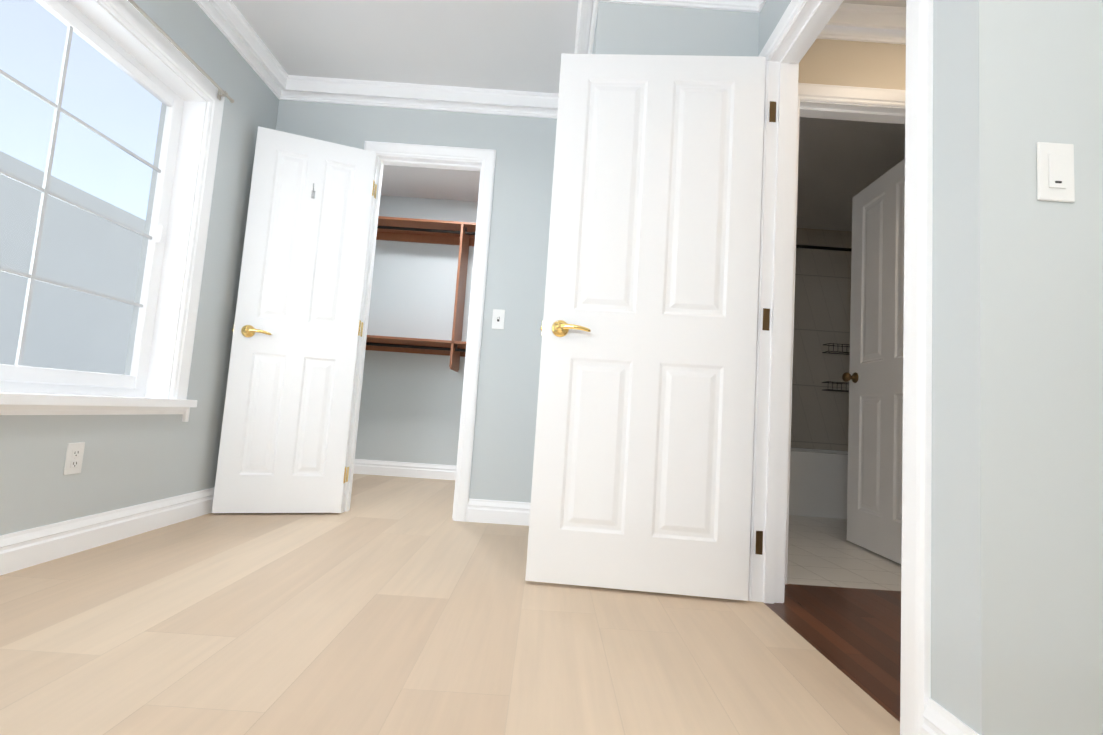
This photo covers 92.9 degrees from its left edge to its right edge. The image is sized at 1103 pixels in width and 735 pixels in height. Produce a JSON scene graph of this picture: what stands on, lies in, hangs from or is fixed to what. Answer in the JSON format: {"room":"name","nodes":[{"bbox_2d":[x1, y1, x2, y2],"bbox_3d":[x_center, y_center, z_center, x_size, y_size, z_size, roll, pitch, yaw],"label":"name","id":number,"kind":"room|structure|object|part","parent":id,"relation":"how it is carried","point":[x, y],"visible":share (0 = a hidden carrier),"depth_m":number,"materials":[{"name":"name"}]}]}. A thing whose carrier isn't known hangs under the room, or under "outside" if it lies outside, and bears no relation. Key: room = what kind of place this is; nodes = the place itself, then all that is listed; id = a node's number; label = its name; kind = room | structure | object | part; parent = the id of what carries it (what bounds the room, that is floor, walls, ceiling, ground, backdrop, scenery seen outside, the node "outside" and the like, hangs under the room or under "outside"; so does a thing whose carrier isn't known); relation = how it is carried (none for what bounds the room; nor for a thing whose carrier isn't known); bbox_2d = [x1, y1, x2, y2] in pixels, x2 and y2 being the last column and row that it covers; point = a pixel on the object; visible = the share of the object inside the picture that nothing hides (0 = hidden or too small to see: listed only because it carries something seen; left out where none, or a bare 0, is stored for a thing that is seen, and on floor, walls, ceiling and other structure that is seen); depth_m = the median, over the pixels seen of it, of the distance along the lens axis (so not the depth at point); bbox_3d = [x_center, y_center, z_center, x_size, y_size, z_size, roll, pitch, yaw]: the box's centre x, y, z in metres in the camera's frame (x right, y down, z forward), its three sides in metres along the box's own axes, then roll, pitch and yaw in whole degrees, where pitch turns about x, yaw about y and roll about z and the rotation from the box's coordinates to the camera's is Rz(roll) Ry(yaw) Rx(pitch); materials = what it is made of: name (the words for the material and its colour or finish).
{"room":"empty bedroom","nodes":[
{"label":"empty bedroom","id":0,"kind":"room"},
{"bbox_2d":[0,0,278,535],"bbox_3d":[-1.793,-0.699,1.241,0.220,2.630,7.260,4,-5,0],"label":"wall","id":1,"kind":"structure","parent":0,"point":[130,460],"depth_m":2.44,"materials":[{"name":"paint"}]},
{"bbox_2d":[63,442,84,474],"bbox_3d":[-1.750,0.334,1.925,0.008,0.115,0.070,4,-5,0],"label":"electrical outlet","id":2,"kind":"object","parent":1,"relation":"attached to","point":[74,458],"visible":1,"depth_m":1.92,"materials":[{"name":"white plastic"}]},
{"bbox_2d":[0,392,196,421],"bbox_3d":[-1.788,0.104,1.362,0.202,0.105,2.300,4,-5,0],"label":"window sill","id":3,"kind":"structure","parent":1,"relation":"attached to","point":[14,403],"depth_m":1.93,"materials":[{"name":"white wood"}]},
{"bbox_2d":[0,487,214,575],"bbox_3d":[-1.750,0.476,0.225,0.018,0.124,5.438,4,-5,0],"label":"baseboard","id":4,"kind":"structure","parent":1,"relation":"attached to","point":[20,550],"depth_m":2.02,"materials":[{"name":"white wood"}]},
{"bbox_2d":[0,0,224,399],"bbox_3d":[-1.756,-0.704,1.432,0.198,1.516,2.232,4,-5,0],"label":"window","id":5,"kind":"structure","parent":1,"relation":"in","point":[131,29],"depth_m":2.36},
{"bbox_3d":[-1.803,-0.657,1.428,0.110,1.416,2.032,4,-5,0],"label":"window frame sash","id":6,"kind":"part","parent":5,"relation":"part of","materials":[{"name":"white wood"}]},
{"bbox_2d":[128,0,233,102],"bbox_3d":[-1.585,-1.422,1.479,0.048,0.055,2.274,4,-5,0],"label":"curtain rod","id":7,"kind":"object","parent":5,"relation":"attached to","point":[186,55],"visible":1,"depth_m":2.28,"materials":[{"name":"silver metal"}]},
{"bbox_2d":[194,0,289,99],"bbox_3d":[-1.558,-1.883,0.430,0.085,0.105,5.438,4,-5,0],"label":"crown molding","id":8,"kind":"structure","parent":1,"relation":"attached to","point":[230,22],"depth_m":2.71,"materials":[{"name":"white wood"}]},
{"bbox_2d":[276,100,556,502],"bbox_3d":[-0.789,-0.471,3.100,1.824,2.630,0.110,4,-5,0],"label":"wall","id":9,"kind":"structure","parent":0,"point":[506,413],"depth_m":3.07,"materials":[{"name":"paint"}]},
{"bbox_2d":[212,126,375,512],"bbox_3d":[-1.380,-0.255,2.874,0.627,2.060,0.147,6,-5,-20],"label":"closet door leaf","id":10,"kind":"structure","parent":9,"relation":"in","point":[287,409],"depth_m":2.85,"materials":[{"name":"white wood"}]},
{"bbox_2d":[340,141,495,521],"bbox_3d":[-0.789,-0.236,3.079,0.779,2.160,0.150,4,-5,0],"label":"door frame","id":11,"kind":"structure","parent":9,"relation":"attached to","point":[482,161],"depth_m":3.05,"materials":[{"name":"white wood"}]},
{"bbox_2d":[282,75,558,118],"bbox_3d":[-0.669,-1.592,3.100,1.734,0.105,0.085,4,-5,0],"label":"crown molding","id":12,"kind":"structure","parent":9,"relation":"attached to","point":[302,88],"depth_m":3.07,"materials":[{"name":"white wood"}]},
{"bbox_2d":[492,309,504,328],"bbox_3d":[-0.307,-0.279,3.024,0.070,0.115,0.016,4,-5,0],"label":"light switch","id":13,"kind":"object","parent":9,"relation":"attached to","point":[498,317],"visible":1,"depth_m":3.03,"materials":[{"name":"white plastic"}]},
{"bbox_2d":[467,499,530,525],"bbox_3d":[-0.227,0.812,2.929,0.483,0.124,0.018,4,-5,0],"label":"baseboard","id":14,"kind":"structure","parent":9,"relation":"attached to","point":[479,510],"depth_m":2.92,"materials":[{"name":"white wood"}]},
{"bbox_2d":[355,195,477,465],"bbox_3d":[-0.803,-0.332,4.705,1.824,2.630,0.110,4,-5,0],"label":"wall","id":15,"kind":"structure","parent":0,"point":[410,408],"depth_m":4.63,"materials":[{"name":"paint"}]},
{"bbox_2d":[353,459,455,479],"bbox_3d":[-0.886,0.908,4.534,1.824,0.124,0.018,4,-5,0],"label":"baseboard","id":16,"kind":"structure","parent":15,"relation":"attached to","point":[405,469],"depth_m":4.51,"materials":[{"name":"white wood"}]},
{"bbox_2d":[365,216,475,371],"bbox_3d":[-0.785,-0.586,4.492,1.814,1.230,0.360,4,-5,0],"label":"shelf unit","id":17,"kind":"object","parent":15,"relation":"attached to","point":[461,235],"visible":0.54,"depth_m":4.46,"materials":[{"name":"brown wood"}]},
{"bbox_2d":[0,474,900,734],"bbox_3d":[0.472,0.804,1.000,5.100,0.100,7.600,4,-5,0],"label":"floor","id":18,"kind":"structure","parent":0,"point":[389,605],"depth_m":1.43,"materials":[{"name":"beige wood"}]},
{"bbox_2d":[789,447,847,518],"bbox_3d":[1.954,0.901,4.274,1.688,0.470,0.776,4,-5,0],"label":"bathtub","id":19,"kind":"object","parent":18,"relation":"on","point":[818,481],"visible":0.12,"depth_m":3.89,"materials":[{"name":"ceramic"}]},
{"bbox_2d":[231,0,905,230],"bbox_3d":[0.641,-1.721,1.219,5.100,0.001,7.600,4,-5,0],"label":"ceiling","id":20,"kind":"structure","parent":0,"point":[519,45],"depth_m":2.83,"materials":[{"name":"paint"}]},
{"bbox_2d":[593,2,759,55],"bbox_3d":[0.526,-0.456,2.256,0.798,2.630,0.234,4,-5,0],"label":"wall","id":21,"kind":"structure","parent":0,"point":[630,29],"depth_m":2.22,"materials":[{"name":"paint"}]},
{"bbox_2d":[574,0,597,53],"bbox_3d":[0.158,-1.580,2.599,0.085,0.105,0.899,4,-5,0],"label":"crown molding","id":22,"kind":"structure","parent":21,"relation":"attached to","point":[586,14],"depth_m":2.43,"materials":[{"name":"white wood"}]},
{"bbox_2d":[525,54,765,600],"bbox_3d":[0.371,-0.213,2.007,0.818,2.060,0.147,3,-5,4],"label":"door leaf","id":23,"kind":"structure","parent":21,"relation":"in","point":[642,466],"depth_m":1.99,"materials":[{"name":"white wood"}]},
{"bbox_2d":[594,0,741,10],"bbox_3d":[0.494,-1.593,2.194,0.570,0.105,0.085,4,-5,0],"label":"crown molding","id":24,"kind":"structure","parent":21,"relation":"attached to","point":[729,5],"depth_m":2.22,"materials":[{"name":"white wood"}]},
{"bbox_2d":[791,228,851,450],"bbox_3d":[1.878,-0.144,4.813,2.000,2.630,0.110,4,-5,0],"label":"wall","id":25,"kind":"structure","parent":0,"point":[820,415],"depth_m":4.77,"materials":[{"name":"tile"}]},
{"bbox_2d":[822,343,849,391],"bbox_3d":[2.610,0.005,4.694,0.326,0.415,0.112,4,-5,0],"label":"shower caddy","id":26,"kind":"object","parent":25,"relation":"hanging from","point":[842,352],"visible":0.67,"depth_m":4.66,"materials":[{"name":"brown metal"}]},
{"bbox_2d":[758,0,936,700],"bbox_3d":[0.875,-0.487,1.631,0.110,2.630,1.023,4,-5,0],"label":"wall","id":27,"kind":"structure","parent":0,"point":[772,12],"depth_m":1.10,"materials":[{"name":"paint"}]},
{"bbox_2d":[738,0,765,12],"bbox_3d":[0.853,-1.618,1.631,0.085,0.105,1.218,4,-5,0],"label":"crown molding","id":28,"kind":"structure","parent":27,"relation":"attached to","point":[756,6],"depth_m":2.22,"materials":[{"name":"white wood"}]},
{"bbox_2d":[748,0,932,734],"bbox_3d":[0.859,-0.255,1.597,0.150,2.160,0.970,4,-5,0],"label":"door frame","id":29,"kind":"structure","parent":27,"relation":"attached to","point":[799,27],"depth_m":1.81,"materials":[{"name":"white wood"}]},
{"bbox_2d":[798,39,905,89],"bbox_3d":[1.911,-0.358,2.322,1.978,2.630,0.110,4,-5,0],"label":"wall","id":30,"kind":"structure","parent":0,"point":[852,63],"depth_m":2.35,"materials":[{"name":"paint"}]},
{"bbox_2d":[785,83,905,583],"bbox_3d":[1.420,-0.156,2.300,0.930,2.160,0.150,4,-5,0],"label":"door frame","id":31,"kind":"structure","parent":30,"relation":"attached to","point":[851,103],"depth_m":2.32,"materials":[{"name":"white wood"}]},
{"bbox_2d":[817,3,905,44],"bbox_3d":[1.989,-1.482,2.322,1.972,0.105,0.085,4,-5,0],"label":"crown molding","id":32,"kind":"structure","parent":30,"relation":"attached to","point":[866,23],"depth_m":2.27,"materials":[{"name":"white wood"}]},
{"bbox_2d":[842,159,904,563],"bbox_3d":[1.792,-0.053,2.760,0.179,2.060,0.778,4,-5,2],"label":"door leaf","id":33,"kind":"structure","parent":30,"relation":"in","point":[874,376],"depth_m":2.86,"materials":[{"name":"white wood"}]},
{"bbox_2d":[935,0,1102,734],"bbox_3d":[1.921,-0.466,1.070,2.198,2.630,0.110,4,-5,0],"label":"wall","id":34,"kind":"structure","parent":0,"point":[1019,482],"depth_m":0.98,"materials":[{"name":"paint"}]},
{"bbox_2d":[940,707,978,734],"bbox_3d":[1.141,0.728,0.909,0.836,0.124,0.045,4,-5,0],"label":"baseboard","id":35,"kind":"structure","parent":34,"relation":"attached to","point":[949,724],"depth_m":0.97,"materials":[{"name":"white wood"}]},
{"bbox_2d":[1037,142,1074,202],"bbox_3d":[0.957,-0.371,0.994,0.070,0.115,0.008,4,-5,0],"label":"light switch","id":36,"kind":"object","parent":34,"relation":"attached to","point":[1055,172],"visible":1,"depth_m":0.99,"materials":[{"name":"white plastic"}]},
{"label":"outside","id":37,"kind":"structure","parent":0,"visible":0},
{"bbox_3d":[-17.219,2.840,2.730,29.480,0.200,50.000,4,-5,0],"label":"ground","id":38,"kind":"structure","parent":37,"visible":0},
{"bbox_2d":[0,151,145,374],"bbox_3d":[-10.209,-0.620,2.085,1.000,7.500,20.000,4,-5,0],"label":"neighbour","id":39,"kind":"structure","parent":38,"relation":"on","point":[70,254],"depth_m":10.43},
{"bbox_3d":[1.889,-0.251,3.567,2.000,2.630,2.390,4,-5,0],"label":"liner","id":40,"kind":"object","parent":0,"visible":0},
{"bbox_2d":[796,245,851,251],"bbox_3d":[1.931,-0.943,4.084,1.990,0.025,0.025,4,-5,0],"label":"rail","id":41,"kind":"object","parent":40,"relation":"attached to","point":[824,248],"visible":0.19,"depth_m":4.07,"materials":[{"name":"brown metal"}]}
]}

